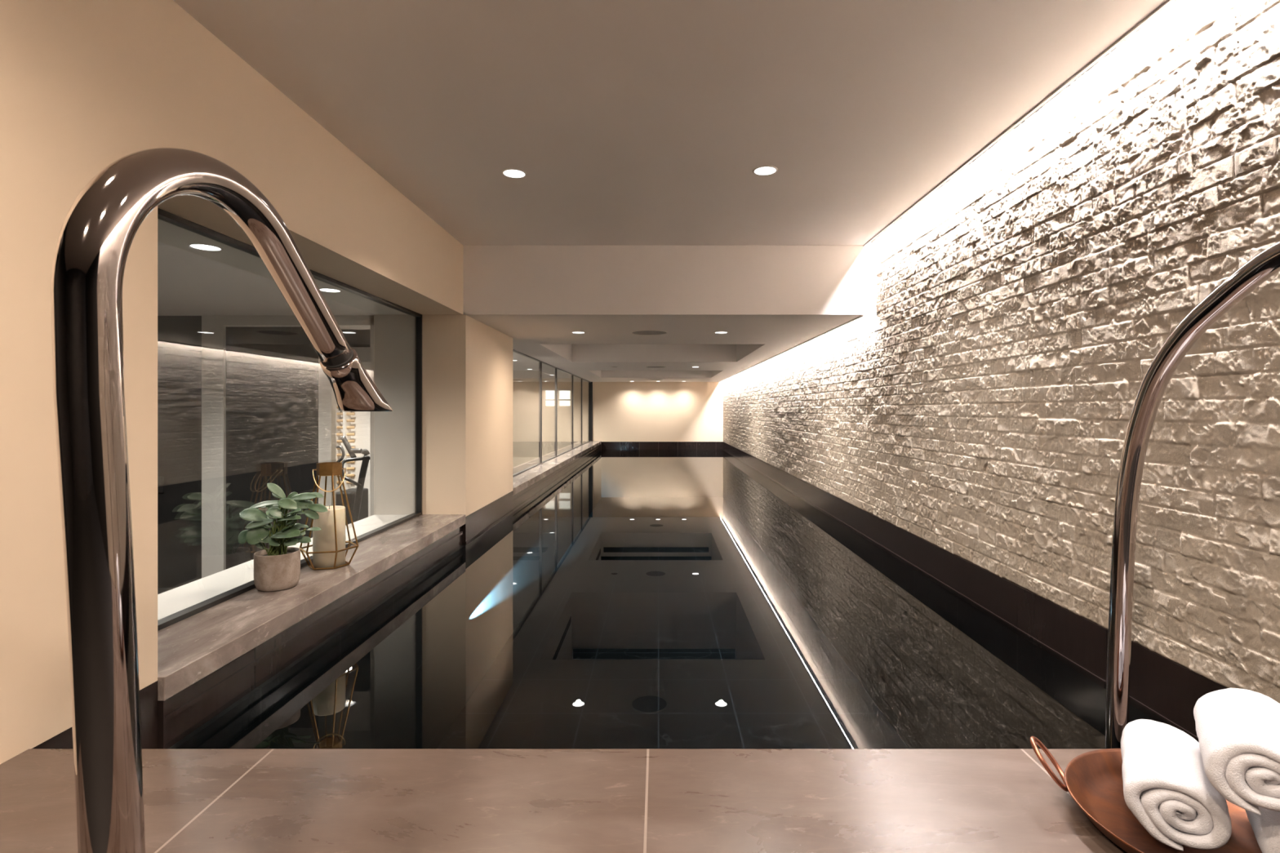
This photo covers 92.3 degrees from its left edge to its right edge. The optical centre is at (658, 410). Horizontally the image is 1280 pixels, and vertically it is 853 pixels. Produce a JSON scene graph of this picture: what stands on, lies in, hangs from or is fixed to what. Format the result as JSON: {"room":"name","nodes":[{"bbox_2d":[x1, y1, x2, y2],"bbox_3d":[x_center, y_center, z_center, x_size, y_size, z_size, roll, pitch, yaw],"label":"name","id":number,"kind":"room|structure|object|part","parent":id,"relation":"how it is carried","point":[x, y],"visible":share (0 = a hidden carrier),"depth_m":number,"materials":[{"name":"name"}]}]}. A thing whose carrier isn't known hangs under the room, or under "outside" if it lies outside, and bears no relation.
{"room":"spa","nodes":[
{"label":"spa","id":0,"kind":"room"},
{"bbox_2d":[157,587,175,594],"bbox_3d":[-4.445,1.643,8.550,5.110,0.050,16.300,0,0,0],"label":"floor","id":1,"kind":"structure","parent":0,"point":[160,590],"depth_m":5.54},
{"bbox_2d":[157,315,374,587],"bbox_3d":[-4.640,0.379,5.610,4.720,2.478,0.080,0,0,0],"label":"wall","id":2,"kind":"structure","parent":1,"relation":"on","point":[246,403],"depth_m":5.60,"materials":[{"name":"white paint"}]},
{"bbox_3d":[-4.535,0.676,5.590,0.069,0.144,0.020,0,0,0],"label":"control panel","id":3,"kind":"part","parent":2,"relation":"part of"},
{"bbox_2d":[336,435,369,525],"bbox_3d":[-3.538,0.956,7.125,0.800,1.322,0.750,0,0,0],"label":"exercise machine","id":4,"kind":"object","parent":1,"relation":"on","point":[357,498],"visible":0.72,"depth_m":7.05,"materials":[{"name":"black metal"}]},
{"bbox_3d":[-3.578,0.431,7.100,0.181,0.272,0.056,0,0,0],"label":"lever","id":5,"kind":"part","parent":4,"relation":"part of","materials":[{"name":"grey metal"}]},
{"bbox_3d":[-3.494,0.471,7.100,0.126,0.056,0.056,0,0,0],"label":"lever","id":6,"kind":"part","parent":4,"relation":"part of","materials":[{"name":"grey metal"}]},
{"bbox_3d":[-3.401,0.975,7.000,0.230,0.923,0.070,0,0,0],"label":"post","id":7,"kind":"part","parent":4,"relation":"part of","materials":[{"name":"black metal"}]},
{"bbox_3d":[-3.288,0.476,6.900,0.094,0.081,0.060,0,0,0],"label":"knob","id":8,"kind":"part","parent":4,"relation":"part of","materials":[{"name":"black rubber"}]},
{"bbox_2d":[0,0,462,764],"bbox_3d":[-1.925,-0.289,2.848,0.710,2.274,4.195,0,0,0],"label":"wall","id":9,"kind":"structure","parent":0,"point":[86,86],"depth_m":1.79,"materials":[{"name":"beige paint"}]},
{"bbox_2d":[31,680,157,749],"bbox_3d":[-1.925,0.968,1.582,0.710,0.240,0.692,0,0,0],"label":"trim","id":10,"kind":"structure","parent":9,"relation":"attached to","point":[148,695],"depth_m":1.88,"materials":[{"name":"black stone"}]},
{"bbox_2d":[157,208,422,631],"bbox_3d":[-2.090,0.036,3.437,0.380,1.608,3.017,0,0,0],"label":"window","id":11,"kind":"structure","parent":9,"relation":"in","point":[162,215],"depth_m":4.94,"materials":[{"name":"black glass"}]},
{"bbox_2d":[157,218,406,314],"bbox_3d":[-2.115,-1.047,3.437,0.330,0.558,3.015,0,0,0],"label":"ceiling","id":12,"kind":"structure","parent":0,"point":[168,233],"depth_m":3.11,"materials":[{"name":"white paint"}]},
{"bbox_2d":[186,243,223,251],"bbox_3d":[-2.130,-0.767,2.893,0.140,0.004,0.140,0,0,0],"label":"recessed light","id":13,"kind":"object","parent":12,"relation":"attached to","point":[203,246],"visible":1,"depth_m":2.89,"materials":[{"name":"white paint"}]},
{"bbox_2d":[319,288,342,292],"bbox_3d":[-2.100,-0.767,3.930,0.140,0.004,0.140,0,0,0],"label":"recessed light","id":14,"kind":"object","parent":12,"relation":"attached to","point":[326,290],"visible":0.87,"depth_m":3.93,"materials":[{"name":"white paint"}]},
{"bbox_2d":[341,346,369,516],"bbox_3d":[-4.750,0.379,8.450,4.500,2.478,0.100,0,0,0],"label":"wall","id":15,"kind":"structure","parent":0,"point":[362,424],"depth_m":8.40,"materials":[{"name":"white paint"}]},
{"bbox_2d":[336,402,355,492],"bbox_3d":[-4.253,0.448,8.320,0.294,2.571,0.160,0,0,0],"label":"wall bars","id":16,"kind":"object","parent":15,"relation":"attached to","point":[346,420],"visible":0.22,"depth_m":8.29,"materials":[{"name":"white paint"}]},
{"bbox_2d":[157,241,573,378],"bbox_3d":[-4.435,-0.885,8.550,5.130,0.050,16.300,0,0,0],"label":"ceiling","id":17,"kind":"structure","parent":0,"point":[189,284],"depth_m":4.63,"materials":[{"name":"paint"}]},
{"bbox_2d":[422,311,512,516],"bbox_3d":[-1.915,0.035,5.747,0.730,1.645,1.605,0,0,0],"label":"pillar","id":18,"kind":"structure","parent":0,"point":[467,362],"depth_m":4.95,"materials":[{"name":"beige paint"}]},
{"bbox_2d":[462,491,513,545],"bbox_3d":[-1.912,0.972,5.747,0.736,0.230,1.605,0,0,0],"label":"ledge","id":19,"kind":"structure","parent":18,"relation":"attached to","point":[477,523],"depth_m":5.53,"materials":[{"name":"black stone"}]},
{"bbox_2d":[0,749,1127,852],"bbox_3d":[0.095,0.870,0.918,3.370,0.050,1.236,0,0,0],"label":"floor","id":20,"kind":"structure","parent":0,"point":[196,801],"depth_m":1.33,"materials":[{"name":"beige tile"}]},
{"bbox_2d":[50,147,393,852],"bbox_3d":[-0.687,0.230,1.108,0.124,1.233,0.800,0,0,0],"label":"spout","id":21,"kind":"object","parent":20,"relation":"on","point":[97,233],"visible":1,"depth_m":0.74,"materials":[{"name":"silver metal"}]},
{"bbox_2d":[1029,736,1262,852],"bbox_3d":[1.082,0.784,1.212,0.472,0.119,0.472,0,0,-13],"label":"serving tray","id":22,"kind":"object","parent":20,"relation":"on","point":[1093,780],"visible":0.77,"depth_m":1.29,"materials":[{"name":"orange metal"}]},
{"bbox_3d":[0.855,0.772,1.343,0.079,0.094,0.086,0,0,0],"label":"handle","id":23,"kind":"part","parent":22,"relation":"part of","materials":[{"name":"orange metal"}]},
{"bbox_2d":[1120,720,1234,851],"bbox_3d":[1.057,0.765,1.271,0.162,0.134,0.294,0,0,36],"label":"rolled towel","id":24,"kind":"object","parent":22,"relation":"in","point":[1168,789],"visible":0.98,"depth_m":1.18,"materials":[{"name":"white fabric"}]},
{"bbox_2d":[1244,805,1279,852],"bbox_3d":[1.194,0.763,1.138,0.156,0.130,0.279,0,0,34],"label":"rolled towel","id":25,"kind":"object","parent":22,"relation":"in","point":[1265,825],"visible":0.29,"depth_m":1.09,"materials":[{"name":"white fabric"}]},
{"bbox_2d":[1192,688,1279,814],"bbox_3d":[1.118,0.630,1.154,0.160,0.126,0.293,0,0,37],"label":"rolled towel","id":26,"kind":"object","parent":25,"relation":"on","point":[1238,730],"visible":1,"depth_m":1.08,"materials":[{"name":"white fabric"}]},
{"bbox_2d":[1105,240,1279,749],"bbox_3d":[1.207,0.813,1.207,0.104,2.309,0.898,0,0,0],"label":"handrail","id":27,"kind":"object","parent":20,"relation":"on","point":[1266,264],"visible":0.92,"depth_m":1.55,"materials":[{"name":"silver metal"}]},
{"bbox_2d":[512,378,723,468],"bbox_3d":[-2.600,0.375,16.750,8.800,2.486,0.100,0,0,0],"label":"wall","id":28,"kind":"structure","parent":0,"point":[623,411],"depth_m":16.70,"materials":[{"name":"beige paint"}]},
{"bbox_2d":[512,349,592,476],"bbox_3d":[-1.840,0.035,11.623,0.100,1.606,10.146,0,0,0],"label":"window","id":29,"kind":"structure","parent":28,"relation":"in","point":[583,388],"depth_m":13.70,"materials":[{"name":"brown metal"}]},
{"bbox_3d":[-1.846,0.035,11.615,0.012,1.586,10.110,0,0,0],"label":"glass","id":30,"kind":"part","parent":29,"relation":"part of","materials":[{"name":"clear glass"}]},
{"bbox_2d":[542,388,571,405],"bbox_3d":[-2.725,-0.345,16.573,0.720,0.455,0.245,0,0,0],"label":"window","id":31,"kind":"structure","parent":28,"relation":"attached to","point":[563,394],"depth_m":16.68,"materials":[{"name":"white glass"}]},
{"bbox_3d":[-2.725,-0.551,16.565,0.720,0.044,0.230,0,0,0],"label":"shelf","id":32,"kind":"part","parent":31,"relation":"part of","materials":[{"name":"white paint"}]},
{"bbox_3d":[-2.725,-0.275,16.565,0.720,0.037,0.230,0,0,0],"label":"shelf","id":33,"kind":"part","parent":31,"relation":"part of","materials":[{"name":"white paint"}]},
{"bbox_3d":[-2.696,-0.338,16.565,0.044,0.441,0.230,0,0,0],"label":"panel","id":34,"kind":"part","parent":31,"relation":"part of","materials":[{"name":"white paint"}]},
{"bbox_2d":[512,440,601,495],"bbox_3d":[-1.705,0.876,11.625,0.310,0.076,10.150,0,0,0],"label":"sill","id":35,"kind":"structure","parent":28,"relation":"attached to","point":[521,482],"depth_m":9.02,"materials":[{"name":"grey stone"}]},
{"bbox_2d":[600,441,723,449],"bbox_3d":[-0.045,0.973,16.724,3.590,0.230,0.072,0,0,0],"label":"trim","id":36,"kind":"structure","parent":28,"relation":"attached to","point":[605,445],"depth_m":16.70,"materials":[{"name":"black stone"}]},
{"bbox_2d":[168,488,1156,749],"bbox_3d":[0.090,1.631,9.108,3.520,1.472,15.384,0,0,0],"label":"basin","id":37,"kind":"object","parent":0,"point":[944,673],"visible":0.44,"depth_m":4.06,"materials":[{"name":"black stone"}]},
{"bbox_2d":[512,444,600,510],"bbox_3d":[-1.921,1.002,11.625,0.717,0.172,10.150,0,0,0],"label":"tile band","id":38,"kind":"object","parent":37,"relation":"on","point":[520,498],"visible":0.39,"depth_m":9.42,"materials":[{"name":"brown tile"}]},
{"bbox_2d":[467,315,861,382],"bbox_3d":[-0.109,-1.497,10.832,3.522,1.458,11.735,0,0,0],"label":"ceiling","id":39,"kind":"structure","parent":0,"point":[607,341],"depth_m":6.73,"materials":[{"name":"paint"}]},
{"bbox_2d":[571,331,585,333],"bbox_3d":[-0.790,-0.767,6.070,0.140,0.004,0.140,0,0,0],"label":"recessed light","id":40,"kind":"object","parent":39,"relation":"in","point":[575,332],"visible":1,"depth_m":6.08,"materials":[{"name":"white paint"}]},
{"bbox_2d":[630,329,668,335],"bbox_3d":[-0.090,-0.765,6.070,0.374,0.007,0.374,0,0,0],"label":"ceiling speaker","id":41,"kind":"object","parent":39,"relation":"attached to","point":[644,332],"visible":1,"depth_m":6.06,"materials":[{"name":"white paint"}]},
{"bbox_2d":[631,330,666,334],"bbox_3d":[-0.090,-0.764,6.070,0.342,0.001,0.342,0,0,0],"label":"grille","id":42,"kind":"object","parent":41,"relation":"attached to","point":[636,332],"depth_m":6.06,"materials":[{"name":"grey metal"}]},
{"bbox_2d":[644,365,666,368],"bbox_3d":[-0.050,-0.765,10.900,0.374,0.007,0.374,0,0,0],"label":"ceiling speaker","id":43,"kind":"object","parent":39,"relation":"attached to","point":[655,366],"visible":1,"depth_m":10.87,"materials":[{"name":"white paint"}]},
{"bbox_2d":[462,243,877,315],"bbox_3d":[0.050,-1.057,4.960,3.440,0.578,0.030,0,0,0],"label":"beam","id":44,"kind":"structure","parent":39,"relation":"attached to","point":[498,280],"depth_m":4.95,"materials":[{"name":"paint"}]},
{"bbox_2d":[714,331,728,333],"bbox_3d":[0.618,-0.767,6.070,0.140,0.004,0.140,0,0,0],"label":"recessed light","id":45,"kind":"object","parent":39,"relation":"in","point":[717,332],"visible":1,"depth_m":6.08,"materials":[{"name":"white paint"}]},
{"bbox_2d":[720,315,863,382],"bbox_3d":[1.669,-0.785,10.838,0.050,0.053,11.721,0,0,0],"label":"ceiling light strip","id":46,"kind":"object","parent":39,"relation":"attached to","point":[861,316],"visible":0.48,"depth_m":6.73,"materials":[{"name":"white plastic"}]},
{"bbox_2d":[173,0,1166,245],"bbox_3d":[-0.525,-1.385,1.173,4.550,0.120,7.545,0,0,0],"label":"ceiling","id":47,"kind":"structure","parent":0,"point":[628,122],"depth_m":2.59,"materials":[{"name":"paint"}]},
{"bbox_2d":[501,168,526,178],"bbox_3d":[-0.807,-1.324,3.440,0.140,0.004,0.140,0,0,0],"label":"recessed light","id":48,"kind":"object","parent":47,"relation":"in","point":[514,173],"visible":1,"depth_m":3.44,"materials":[{"name":"white paint"}]},
{"bbox_2d":[752,165,777,175],"bbox_3d":[0.590,-1.324,3.400,0.140,0.004,0.140,0,0,0],"label":"recessed light","id":49,"kind":"object","parent":47,"relation":"in","point":[762,170],"visible":1,"depth_m":3.39,"materials":[{"name":"white paint"}]},
{"bbox_2d":[862,0,1175,246],"bbox_3d":[1.669,-1.343,2.473,0.050,0.053,4.941,0,0,0],"label":"ceiling light strip","id":50,"kind":"object","parent":47,"relation":"attached to","point":[1167,2],"visible":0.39,"depth_m":2.60,"materials":[{"name":"white plastic"}]},
{"bbox_2d":[436,497,908,749],"bbox_3d":[0.090,2.417,9.118,3.520,0.100,15.364,0,0,0],"label":"floor","id":51,"kind":"structure","parent":0,"point":[663,624],"depth_m":5.85,"materials":[{"name":"black stone"}]},
{"bbox_2d":[722,0,1279,703],"bbox_3d":[1.753,-0.268,8.358,0.034,2.251,16.715,0,0,0],"label":"wall","id":52,"kind":"structure","parent":0,"point":[1025,305],"depth_m":2.46,"materials":[{"name":"stone"}]},
{"bbox_2d":[722,441,1228,741],"bbox_3d":[1.776,0.973,8.350,0.067,0.230,16.700,0,0,0],"label":"trim","id":53,"kind":"structure","parent":52,"relation":"attached to","point":[1164,690],"depth_m":2.90,"materials":[{"name":"black stone"}]},
{"bbox_2d":[876,0,1176,237],"bbox_3d":[1.726,-1.394,2.473,0.147,0.013,4.941,0,0,0],"label":"trim","id":54,"kind":"structure","parent":52,"relation":"attached to","point":[1036,111],"depth_m":2.92,"materials":[{"name":"white"}]},
{"bbox_3d":[-2.105,1.268,3.437,0.350,0.700,3.017,0,0,0],"label":"wall","id":55,"kind":"structure","parent":0,"visible":0},
{"bbox_2d":[157,515,407,620],"bbox_3d":[-2.110,0.877,3.438,0.340,0.074,3.015,0,0,0],"label":"sill","id":56,"kind":"structure","parent":55,"relation":"attached to","point":[173,601],"depth_m":3.00,"materials":[{"name":"white paint"}]},
{"bbox_2d":[157,525,464,749],"bbox_3d":[-1.916,1.002,3.437,0.728,0.172,3.017,0,0,0],"label":"ledge","id":57,"kind":"object","parent":55,"relation":"attached to","point":[186,711],"visible":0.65,"depth_m":2.54,"materials":[{"name":"stone"}]},
{"bbox_2d":[157,514,465,701],"bbox_3d":[-1.745,0.876,3.438,0.390,0.076,3.015,0,0,0],"label":"sill","id":58,"kind":"structure","parent":55,"relation":"attached to","point":[190,649],"depth_m":2.61,"materials":[{"name":"grey stone"}]},
{"bbox_2d":[237,483,327,591],"bbox_3d":[-1.770,0.590,2.898,0.398,0.495,0.188,0,0,13],"label":"potted plant","id":59,"kind":"object","parent":58,"relation":"on","point":[277,567],"visible":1,"depth_m":2.87,"materials":[{"name":"green plant"}]},
{"bbox_3d":[-1.800,0.752,2.905,0.188,0.170,0.188,0,0,0],"label":"pot","id":60,"kind":"part","parent":59,"relation":"part of","materials":[{"name":"concrete"}]},
{"bbox_2d":[299,462,358,569],"bbox_3d":[-1.772,0.560,3.310,0.287,0.553,0.278,0,0,0],"label":"lantern","id":61,"kind":"object","parent":58,"relation":"on","point":[326,468],"visible":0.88,"depth_m":3.27,"materials":[{"name":"gold metal"}]},
{"bbox_2d":[312,505,345,568],"bbox_3d":[-1.772,0.672,3.310,0.156,0.318,0.156,0,0,0],"label":"candle","id":62,"kind":"object","parent":61,"relation":"in","point":[323,540],"visible":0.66,"depth_m":3.25,"materials":[{"name":"beige wax"}]},
{"bbox_3d":[-1.752,0.373,3.273,0.157,0.116,0.091,0,0,-28],"label":"handle","id":63,"kind":"part","parent":61,"relation":"part of","materials":[{"name":"gold metal"}]},
{"bbox_3d":[-1.772,0.315,3.310,0.124,0.062,0.121,0,0,0],"label":"crown","id":64,"kind":"part","parent":61,"relation":"part of","materials":[{"name":"gold metal"}]}
]}

